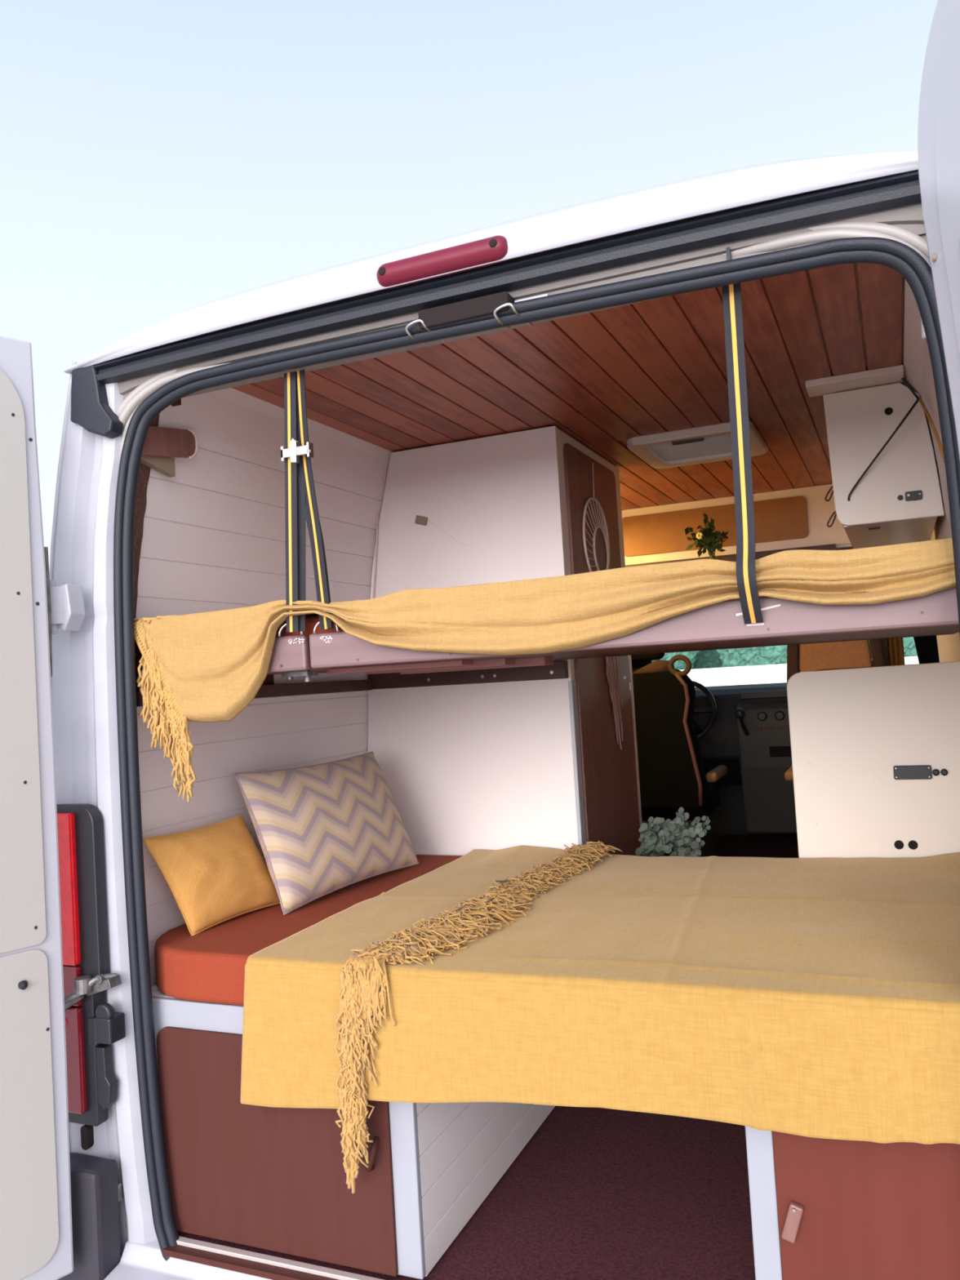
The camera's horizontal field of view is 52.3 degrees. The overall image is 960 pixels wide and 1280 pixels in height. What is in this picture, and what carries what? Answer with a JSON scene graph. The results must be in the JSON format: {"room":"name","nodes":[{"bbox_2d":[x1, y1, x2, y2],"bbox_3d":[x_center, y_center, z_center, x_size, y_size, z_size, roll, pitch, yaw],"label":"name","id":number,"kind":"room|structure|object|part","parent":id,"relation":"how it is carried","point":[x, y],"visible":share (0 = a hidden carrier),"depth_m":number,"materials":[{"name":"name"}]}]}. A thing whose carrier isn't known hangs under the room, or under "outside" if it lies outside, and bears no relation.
{"room":"vehicle interior","nodes":[
{"label":"vehicle interior","id":0,"kind":"room"},
{"bbox_2d":[135,387,392,986],"bbox_3d":[-0.159,0.348,3.476,0.192,1.882,2.940,-4,-2,23],"label":"wall","id":1,"kind":"structure","parent":0,"point":[214,538],"depth_m":2.49,"materials":[{"name":"white wood"}]},
{"bbox_2d":[133,413,159,622],"bbox_3d":[-0.734,-0.050,2.140,0.159,1.101,0.046,-4,-2,23],"label":"trim","id":2,"kind":"structure","parent":1,"relation":"attached to","point":[144,470],"depth_m":2.15,"materials":[{"name":"brown fabric"}]},
{"bbox_2d":[140,426,197,477],"bbox_3d":[-0.701,-0.426,2.181,0.034,0.115,0.190,-4,-2,23],"label":"board","id":3,"kind":"object","parent":1,"relation":"attached to","point":[162,444],"visible":0.98,"depth_m":2.17,"materials":[{"name":"brown laminate"}]},
{"bbox_2d":[170,398,181,406],"bbox_3d":[-0.688,-0.538,2.172,0.025,0.027,0.044,-4,-2,23],"label":"wedge","id":4,"kind":"object","parent":1,"relation":"attached to","point":[178,402],"visible":0.31,"depth_m":2.18,"materials":[{"name":"brown laminate"}]},
{"bbox_2d":[134,640,372,706],"bbox_3d":[-0.554,0.061,2.613,0.068,0.182,1.024,-4,-2,23],"label":"bracket","id":5,"kind":"object","parent":1,"relation":"attached to","point":[268,689],"visible":0.25,"depth_m":2.69,"materials":[{"name":"brown wood"}]},
{"bbox_2d":[622,484,853,567],"bbox_3d":[1.161,-0.377,4.606,1.600,0.498,1.040,-4,-2,23],"label":"overhead shelf","id":6,"kind":"object","parent":1,"relation":"attached to","point":[797,518],"visible":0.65,"depth_m":4.31,"materials":[{"name":"white paint"}]},
{"bbox_2d":[684,513,728,559],"bbox_3d":[0.971,-0.415,4.195,0.176,0.255,0.168,-4,-2,23],"label":"potted plant","id":7,"kind":"object","parent":6,"relation":"on","point":[710,540],"visible":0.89,"depth_m":4.17,"materials":[{"name":"green plant"}]},
{"bbox_3d":[0.936,-0.444,4.160,0.033,0.034,0.011,-4,-2,23],"label":"flower","id":8,"kind":"part","parent":7,"relation":"part of","materials":[{"name":"beige plant"}]},
{"bbox_3d":[1.029,-0.501,4.356,0.820,0.182,0.012,-4,-2,23],"label":"locker door","id":9,"kind":"part","parent":6,"relation":"part of","materials":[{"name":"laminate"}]},
{"bbox_2d":[886,637,905,665],"bbox_3d":[2.002,0.038,4.720,0.079,0.800,0.028,-4,-2,23],"label":"curtain","id":10,"kind":"object","parent":6,"relation":"hanging from","point":[895,646],"visible":0.18,"depth_m":4.71,"materials":[{"name":"brown fabric"}]},
{"bbox_2d":[0,0,959,1279],"bbox_3d":[0.746,0.460,3.627,2.400,2.423,6.347,-4,-2,23],"label":"camper van","id":11,"kind":"object","parent":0,"point":[85,1192],"visible":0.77,"depth_m":1.95,"materials":[{"name":"white paint"}]},
{"bbox_3d":[-1.198,0.330,1.700,0.055,1.905,0.902,-5,-3,43],"label":"door","id":12,"kind":"part","parent":11,"relation":"part of","materials":[{"name":"grey paint"}]},
{"bbox_2d":[56,804,110,1126],"bbox_3d":[-0.859,0.688,2.080,0.142,0.670,0.048,-4,-2,23],"label":"tail light","id":13,"kind":"object","parent":11,"relation":"attached to","point":[83,829],"depth_m":2.06,"materials":[{"name":"red plastic"}]},
{"bbox_3d":[-0.814,0.726,2.037,0.102,0.056,0.079,-4,-2,23],"label":"door check arm","id":14,"kind":"part","parent":11,"relation":"part of","materials":[{"name":"metal"}]},
{"bbox_3d":[-0.810,0.495,2.099,0.252,2.120,0.038,-4,-2,19],"label":"door frame","id":15,"kind":"part","parent":11,"relation":"part of","materials":[{"name":"white paint"}]},
{"bbox_3d":[0.027,1.303,1.649,1.720,0.214,0.190,-4,-2,23],"label":"sill","id":16,"kind":"part","parent":11,"relation":"part of","materials":[{"name":"grey paint"}]},
{"bbox_2d":[280,369,333,631],"bbox_3d":[-0.353,-0.294,1.948,0.104,0.554,0.042,-4,-2,9],"label":"strap","id":17,"kind":"object","parent":11,"relation":"hanging from","point":[300,500],"visible":0.96,"depth_m":1.95,"materials":[{"name":"black fabric"}]},
{"bbox_2d":[266,586,959,681],"bbox_3d":[0.202,0.001,2.284,1.675,0.124,1.055,-4,-2,23],"label":"platform","id":18,"kind":"object","parent":17,"relation":"hanging from","point":[719,625],"visible":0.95,"depth_m":1.72,"materials":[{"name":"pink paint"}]},
{"bbox_3d":[-0.344,0.070,2.541,0.463,0.014,0.910,-4,-2,23],"label":"slat panel","id":19,"kind":"part","parent":18,"relation":"part of","materials":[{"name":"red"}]},
{"bbox_2d":[275,615,343,661],"bbox_3d":[0.229,-0.027,2.290,1.625,0.091,1.004,-4,-2,23],"label":"mattress","id":20,"kind":"object","parent":18,"relation":"on","point":[310,621],"visible":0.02,"depth_m":1.99,"materials":[{"name":"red fabric"}]},
{"bbox_2d":[133,537,955,802],"bbox_3d":[0.146,0.094,2.099,1.636,0.403,0.736,-4,-2,23],"label":"throw","id":21,"kind":"object","parent":20,"relation":"on","point":[209,666],"visible":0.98,"depth_m":1.77,"materials":[{"name":"yellow fabric"}]},
{"bbox_2d":[404,319,444,343],"bbox_3d":[-0.102,-0.570,1.815,0.041,0.028,0.078,-5,-3,34],"label":"hook","id":22,"kind":"object","parent":11,"relation":"attached to","point":[421,321],"visible":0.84,"depth_m":1.79,"materials":[{"name":"grey metal"}]},
{"bbox_2d":[376,235,507,288],"bbox_3d":[-0.072,-0.675,1.742,0.264,0.046,0.028,-4,-2,23],"label":"brake light","id":23,"kind":"object","parent":11,"relation":"attached to","point":[469,252],"depth_m":1.74,"materials":[{"name":"red plastic"}]},
{"bbox_3d":[0.731,-0.684,3.653,1.796,0.138,4.138,-4,-2,23],"label":"roof panel","id":24,"kind":"part","parent":11,"relation":"part of","materials":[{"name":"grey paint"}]},
{"bbox_2d":[493,302,533,328],"bbox_3d":[0.059,-0.576,1.746,0.041,0.028,0.078,-5,-3,34],"label":"hook","id":25,"kind":"object","parent":11,"relation":"attached to","point":[505,304],"visible":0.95,"depth_m":1.72,"materials":[{"name":"grey metal"}]},
{"bbox_2d":[721,282,763,624],"bbox_3d":[0.424,-0.333,1.601,0.033,0.613,0.051,-4,-2,23],"label":"strap","id":26,"kind":"object","parent":11,"relation":"hanging from","point":[731,294],"visible":0.94,"depth_m":1.61,"materials":[{"name":"black fabric"}]},
{"bbox_2d":[692,680,796,833],"bbox_3d":[1.795,0.675,5.904,1.720,0.944,1.230,-4,-2,23],"label":"dashboard","id":27,"kind":"object","parent":11,"relation":"attached to","point":[744,729],"visible":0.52,"depth_m":5.80,"materials":[{"name":"grey plastic"}]},
{"bbox_3d":[1.529,0.480,5.710,0.056,0.170,0.154,-4,-2,23],"label":"gear lever","id":28,"kind":"part","parent":27,"relation":"part of","materials":[{"name":"black plastic"}]},
{"bbox_3d":[1.658,0.449,5.750,0.060,0.059,0.016,-4,-2,23],"label":"control knob","id":29,"kind":"part","parent":27,"relation":"part of","materials":[{"name":"black plastic"}]},
{"bbox_2d":[740,689,786,698],"bbox_3d":[1.774,0.316,5.752,0.470,0.040,0.035,-4,-2,23],"label":"air vent","id":30,"kind":"object","parent":27,"relation":"attached to","point":[769,694],"depth_m":5.78,"materials":[{"name":"black plastic"}]},
{"bbox_3d":[1.750,0.442,5.711,0.060,0.059,0.016,-4,-2,23],"label":"control knob","id":31,"kind":"part","parent":27,"relation":"part of","materials":[{"name":"black plastic"}]},
{"bbox_3d":[1.803,0.140,6.018,1.980,1.620,1.128,-4,-2,23],"label":"windscreen frame","id":32,"kind":"part","parent":11,"relation":"part of","materials":[{"name":"black plastic"}]},
{"bbox_2d":[653,636,919,687],"bbox_3d":[1.838,-0.059,6.135,1.680,0.700,0.741,-4,-2,23],"label":"window","id":33,"kind":"structure","parent":11,"relation":"attached to","point":[759,664],"depth_m":6.43,"materials":[{"name":"clear glass"}]},
{"bbox_3d":[0.592,0.176,0.722,0.055,1.925,0.920,-4,-2,3],"label":"door","id":34,"kind":"part","parent":11,"relation":"part of","materials":[{"name":"grey paint"}]},
{"bbox_2d":[177,835,798,1279],"bbox_3d":[1.016,1.236,3.979,1.900,0.030,4.870,-4,-2,23],"label":"floor","id":35,"kind":"structure","parent":0,"point":[594,1193],"depth_m":2.06,"materials":[{"name":"red carpet"}]},
{"bbox_2d":[151,984,555,1279],"bbox_3d":[-0.225,0.991,2.448,0.675,0.481,1.122,-4,-2,23],"label":"storage cabinet","id":36,"kind":"object","parent":35,"relation":"on","point":[273,1179],"visible":0.51,"depth_m":1.96,"materials":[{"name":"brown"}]},
{"bbox_3d":[-0.235,0.759,2.486,0.660,0.014,1.066,-4,-2,23],"label":"panel","id":37,"kind":"part","parent":36,"relation":"part of","materials":[{"name":"white paint"}]},
{"bbox_3d":[-0.420,1.008,1.959,0.550,0.419,0.010,-4,-2,23],"label":"door","id":38,"kind":"part","parent":36,"relation":"part of","materials":[{"name":"brown laminate"}]},
{"bbox_3d":[-0.411,0.982,1.969,0.639,0.476,0.017,-4,-2,23],"label":"frame","id":39,"kind":"part","parent":36,"relation":"part of","materials":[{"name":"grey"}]},
{"bbox_3d":[-0.205,0.975,1.847,0.030,0.065,0.032,-4,-2,23],"label":"handle","id":40,"kind":"part","parent":36,"relation":"part of","materials":[{"name":"brown leather"}]},
{"bbox_2d":[367,426,643,856],"bbox_3d":[0.091,0.318,3.315,0.729,1.850,0.763,-4,-2,23],"label":"wardrobe","id":41,"kind":"object","parent":35,"relation":"on","point":[464,768],"depth_m":2.99,"materials":[{"name":"white paint"}]},
{"bbox_3d":[-0.049,0.109,2.978,0.657,0.052,0.028,-4,-2,23],"label":"support rail","id":42,"kind":"part","parent":41,"relation":"part of","materials":[{"name":"brown wood"}]},
{"bbox_3d":[0.382,-0.281,3.203,0.012,0.632,0.560,-4,-2,23],"label":"door","id":43,"kind":"part","parent":41,"relation":"part of","materials":[{"name":"brown laminate"}]},
{"bbox_2d":[582,462,622,749],"bbox_3d":[0.397,-0.107,3.166,0.017,0.942,0.311,-4,-2,23],"label":"dreamcatcher","id":44,"kind":"object","parent":41,"relation":"hanging from","point":[612,670],"visible":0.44,"depth_m":3.21,"materials":[{"name":"beige fabric"}]},
{"bbox_3d":[0.368,-0.517,3.177,0.003,0.121,0.014,-4,-2,23],"label":"hanging cord","id":45,"kind":"part","parent":44,"relation":"part of","materials":[{"name":"beige fabric"}]},
{"bbox_3d":[0.436,0.616,3.169,0.012,1.132,0.610,-4,-2,23],"label":"door","id":46,"kind":"part","parent":41,"relation":"part of","materials":[{"name":"brown laminate"}]},
{"bbox_2d":[631,653,727,856],"bbox_3d":[0.929,0.573,4.987,0.583,1.380,0.700,-4,-2,23],"label":"seat","id":47,"kind":"object","parent":35,"relation":"on","point":[671,768],"visible":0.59,"depth_m":4.73,"materials":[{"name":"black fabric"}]},
{"bbox_3d":[0.872,0.129,4.705,0.302,0.106,0.077,-4,-2,23],"label":"headrest frame","id":48,"kind":"part","parent":47,"relation":"part of","materials":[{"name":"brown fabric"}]},
{"bbox_3d":[0.825,0.490,4.825,0.530,0.705,0.233,-4,-2,23],"label":"backrest","id":49,"kind":"part","parent":47,"relation":"part of","materials":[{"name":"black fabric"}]},
{"bbox_3d":[0.970,1.085,5.061,0.410,0.360,0.380,-4,-2,23],"label":"seat","id":50,"kind":"part","parent":47,"relation":"part of","materials":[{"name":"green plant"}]},
{"bbox_2d":[641,782,719,820],"bbox_3d":[0.965,0.835,5.093,0.490,0.140,0.470,-4,-2,23],"label":"seat cushion","id":51,"kind":"object","parent":47,"relation":"on","point":[712,799],"depth_m":4.88,"materials":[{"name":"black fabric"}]},
{"bbox_3d":[1.187,0.669,4.902,0.056,0.050,0.350,-4,-2,23],"label":"armrest","id":52,"kind":"part","parent":47,"relation":"part of","materials":[{"name":"brown leather"}]},
{"bbox_2d":[784,639,885,781],"bbox_3d":[1.704,0.504,4.650,0.484,1.400,0.712,-4,-2,23],"label":"passenger seat","id":53,"kind":"object","parent":35,"relation":"on","point":[808,657],"visible":0.14,"depth_m":4.37,"materials":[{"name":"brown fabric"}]},
{"bbox_3d":[1.527,0.644,4.758,0.056,0.050,0.350,-4,-2,23],"label":"armrest","id":54,"kind":"part","parent":53,"relation":"part of","materials":[{"name":"brown leather"}]},
{"bbox_2d":[745,1125,959,1279],"bbox_3d":[0.853,0.910,2.000,0.443,0.481,1.100,-4,-2,23],"label":"storage cabinet","id":55,"kind":"object","parent":35,"relation":"on","point":[822,1209],"visible":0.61,"depth_m":1.53,"materials":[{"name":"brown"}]},
{"bbox_2d":[154,854,462,1005],"bbox_3d":[0.232,0.662,2.269,1.750,0.104,1.088,-4,-2,23],"label":"mattress","id":56,"kind":"object","parent":55,"relation":"on","point":[207,966],"visible":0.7,"depth_m":2.13,"materials":[{"name":"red fabric"}]},
{"bbox_2d":[142,813,279,936],"bbox_3d":[-0.622,0.549,2.309,0.108,0.229,0.394,-5,-2,27],"label":"cushion","id":57,"kind":"object","parent":56,"relation":"on","point":[216,873],"visible":0.97,"depth_m":2.26,"materials":[{"name":"fabric"}]},
{"bbox_2d":[233,751,419,915],"bbox_3d":[-0.390,0.490,2.614,0.183,0.335,0.595,-5,-3,30],"label":"chevron cushion","id":58,"kind":"object","parent":56,"relation":"on","point":[322,829],"visible":1,"depth_m":2.50,"materials":[{"name":"beige fabric"}]},
{"bbox_2d":[240,840,959,1193],"bbox_3d":[0.384,0.772,2.165,1.395,0.459,1.166,-4,-2,23],"label":"blanket","id":59,"kind":"object","parent":56,"relation":"on","point":[815,997],"visible":1,"depth_m":1.77,"materials":[{"name":"yellow fabric"}]},
{"bbox_3d":[0.464,0.918,1.597,0.043,0.481,0.019,-4,-2,23],"label":"corner post","id":60,"kind":"part","parent":55,"relation":"part of","materials":[{"name":"grey wood"}]},
{"bbox_3d":[0.499,0.930,1.562,0.036,0.062,0.012,-4,-2,23],"label":"turn handle","id":61,"kind":"part","parent":55,"relation":"part of","materials":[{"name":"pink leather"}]},
{"bbox_2d":[786,661,959,857],"bbox_3d":[1.286,0.620,3.060,0.440,1.095,1.202,-4,-2,23],"label":"cabinet","id":62,"kind":"object","parent":35,"relation":"on","point":[875,750],"visible":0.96,"depth_m":2.53,"materials":[{"name":"white plastic"}]},
{"bbox_2d":[788,663,916,679],"bbox_3d":[1.263,0.099,3.093,0.435,0.020,1.172,-4,-2,23],"label":"countertop","id":63,"kind":"structure","parent":62,"relation":"on","point":[915,664],"depth_m":3.52,"materials":[{"name":"white laminate"}]},
{"bbox_2d":[932,768,939,775],"bbox_3d":[1.154,0.335,2.475,0.017,0.017,0.010,-4,-2,23],"label":"switch","id":64,"kind":"object","parent":62,"relation":"attached to","point":[935,771],"depth_m":2.47,"materials":[{"name":"black plastic"}]},
{"bbox_2d":[940,768,947,775],"bbox_3d":[1.171,0.334,2.467,0.017,0.017,0.010,-4,-2,23],"label":"switch","id":65,"kind":"object","parent":62,"relation":"attached to","point":[943,771],"depth_m":2.46,"materials":[{"name":"black plastic"}]},
{"bbox_2d":[881,638,888,665],"bbox_3d":[1.973,0.260,4.729,0.025,1.860,0.040,-4,-2,23],"label":"trim","id":66,"kind":"structure","parent":35,"relation":"on","point":[884,642],"depth_m":4.72,"materials":[{"name":"brown wood"}]},
{"bbox_3d":[0.607,0.989,3.064,0.260,0.440,0.280,-4,-2,23],"label":"stool","id":67,"kind":"object","parent":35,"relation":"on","visible":0},
{"bbox_2d":[635,806,711,856],"bbox_3d":[0.601,0.641,3.024,0.243,0.253,0.204,-4,-2,23],"label":"potted plant","id":68,"kind":"object","parent":67,"relation":"on","point":[668,838],"visible":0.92,"depth_m":2.99,"materials":[{"name":"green plant"}]},
{"bbox_2d":[231,262,905,510],"bbox_3d":[0.511,-0.656,3.132,1.640,0.018,2.870,-4,-2,23],"label":"ceiling","id":69,"kind":"structure","parent":0,"point":[605,379],"depth_m":2.45,"materials":[{"name":"brown wood"}]},
{"bbox_2d":[626,420,767,468],"bbox_3d":[0.723,-0.702,3.248,0.425,0.166,0.470,-4,-2,23],"label":"roof hatch","id":70,"kind":"object","parent":69,"relation":"attached to","point":[709,443],"visible":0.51,"depth_m":3.21,"materials":[{"name":"white plastic"}]},
{"bbox_3d":[0.656,-0.626,3.083,0.100,0.010,0.015,-4,-2,23],"label":"handle","id":71,"kind":"part","parent":70,"relation":"part of","materials":[{"name":"grey plastic"}]},
{"bbox_3d":[0.727,-0.643,3.246,0.299,0.004,0.334,-4,-2,23],"label":"pane","id":72,"kind":"part","parent":70,"relation":"part of","materials":[{"name":"white plastic"}]},
{"bbox_2d":[804,364,903,397],"bbox_3d":[0.996,-0.687,2.601,0.240,0.018,0.115,-4,-2,23],"label":"batten","id":73,"kind":"object","parent":69,"relation":"attached to","point":[891,375],"visible":0.98,"depth_m":2.58,"materials":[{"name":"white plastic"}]},
{"bbox_2d":[902,280,959,662],"bbox_3d":[1.335,0.231,2.751,0.137,1.882,2.800,-4,-2,23],"label":"wall","id":74,"kind":"structure","parent":0,"point":[917,369],"depth_m":2.40,"materials":[{"name":"white wood"}]},
{"bbox_2d":[822,382,944,549],"bbox_3d":[1.203,-0.491,2.930,0.289,0.372,0.732,-4,-2,23],"label":"upper cabinet","id":75,"kind":"object","parent":74,"relation":"attached to","point":[898,500],"visible":0.99,"depth_m":2.61,"materials":[{"name":"white plastic"}]},
{"bbox_2d":[847,377,919,501],"bbox_3d":[1.075,-0.538,2.564,0.084,0.315,0.224,-2,-3,-34],"label":"cord","id":76,"kind":"object","parent":75,"relation":"attached to","point":[902,379],"visible":0.98,"depth_m":2.54,"materials":[{"name":"black plastic"}]},
{"bbox_3d":[1.230,-0.316,2.931,0.230,0.012,0.704,-4,-2,23],"label":"panel","id":77,"kind":"part","parent":75,"relation":"part of","materials":[{"name":"white"}]},
{"bbox_2d":[897,494,902,500],"bbox_3d":[1.109,-0.376,2.581,0.014,0.014,0.007,-4,-2,23],"label":"socket","id":78,"kind":"object","parent":75,"relation":"attached to","point":[900,497],"depth_m":2.58,"materials":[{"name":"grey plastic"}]},
{"bbox_2d":[905,489,922,501],"bbox_3d":[1.139,-0.379,2.568,0.041,0.024,0.008,-4,-2,23],"label":"switch plate","id":79,"kind":"object","parent":75,"relation":"attached to","point":[910,495],"depth_m":2.57,"materials":[{"name":"black plastic"}]},
{"bbox_2d":[918,398,944,462],"bbox_3d":[1.061,-0.497,2.298,0.010,0.218,0.301,-4,-2,17],"label":"cable","id":80,"kind":"object","parent":74,"relation":"attached to","point":[931,421],"visible":0.91,"depth_m":2.26,"materials":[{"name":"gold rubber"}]}
]}

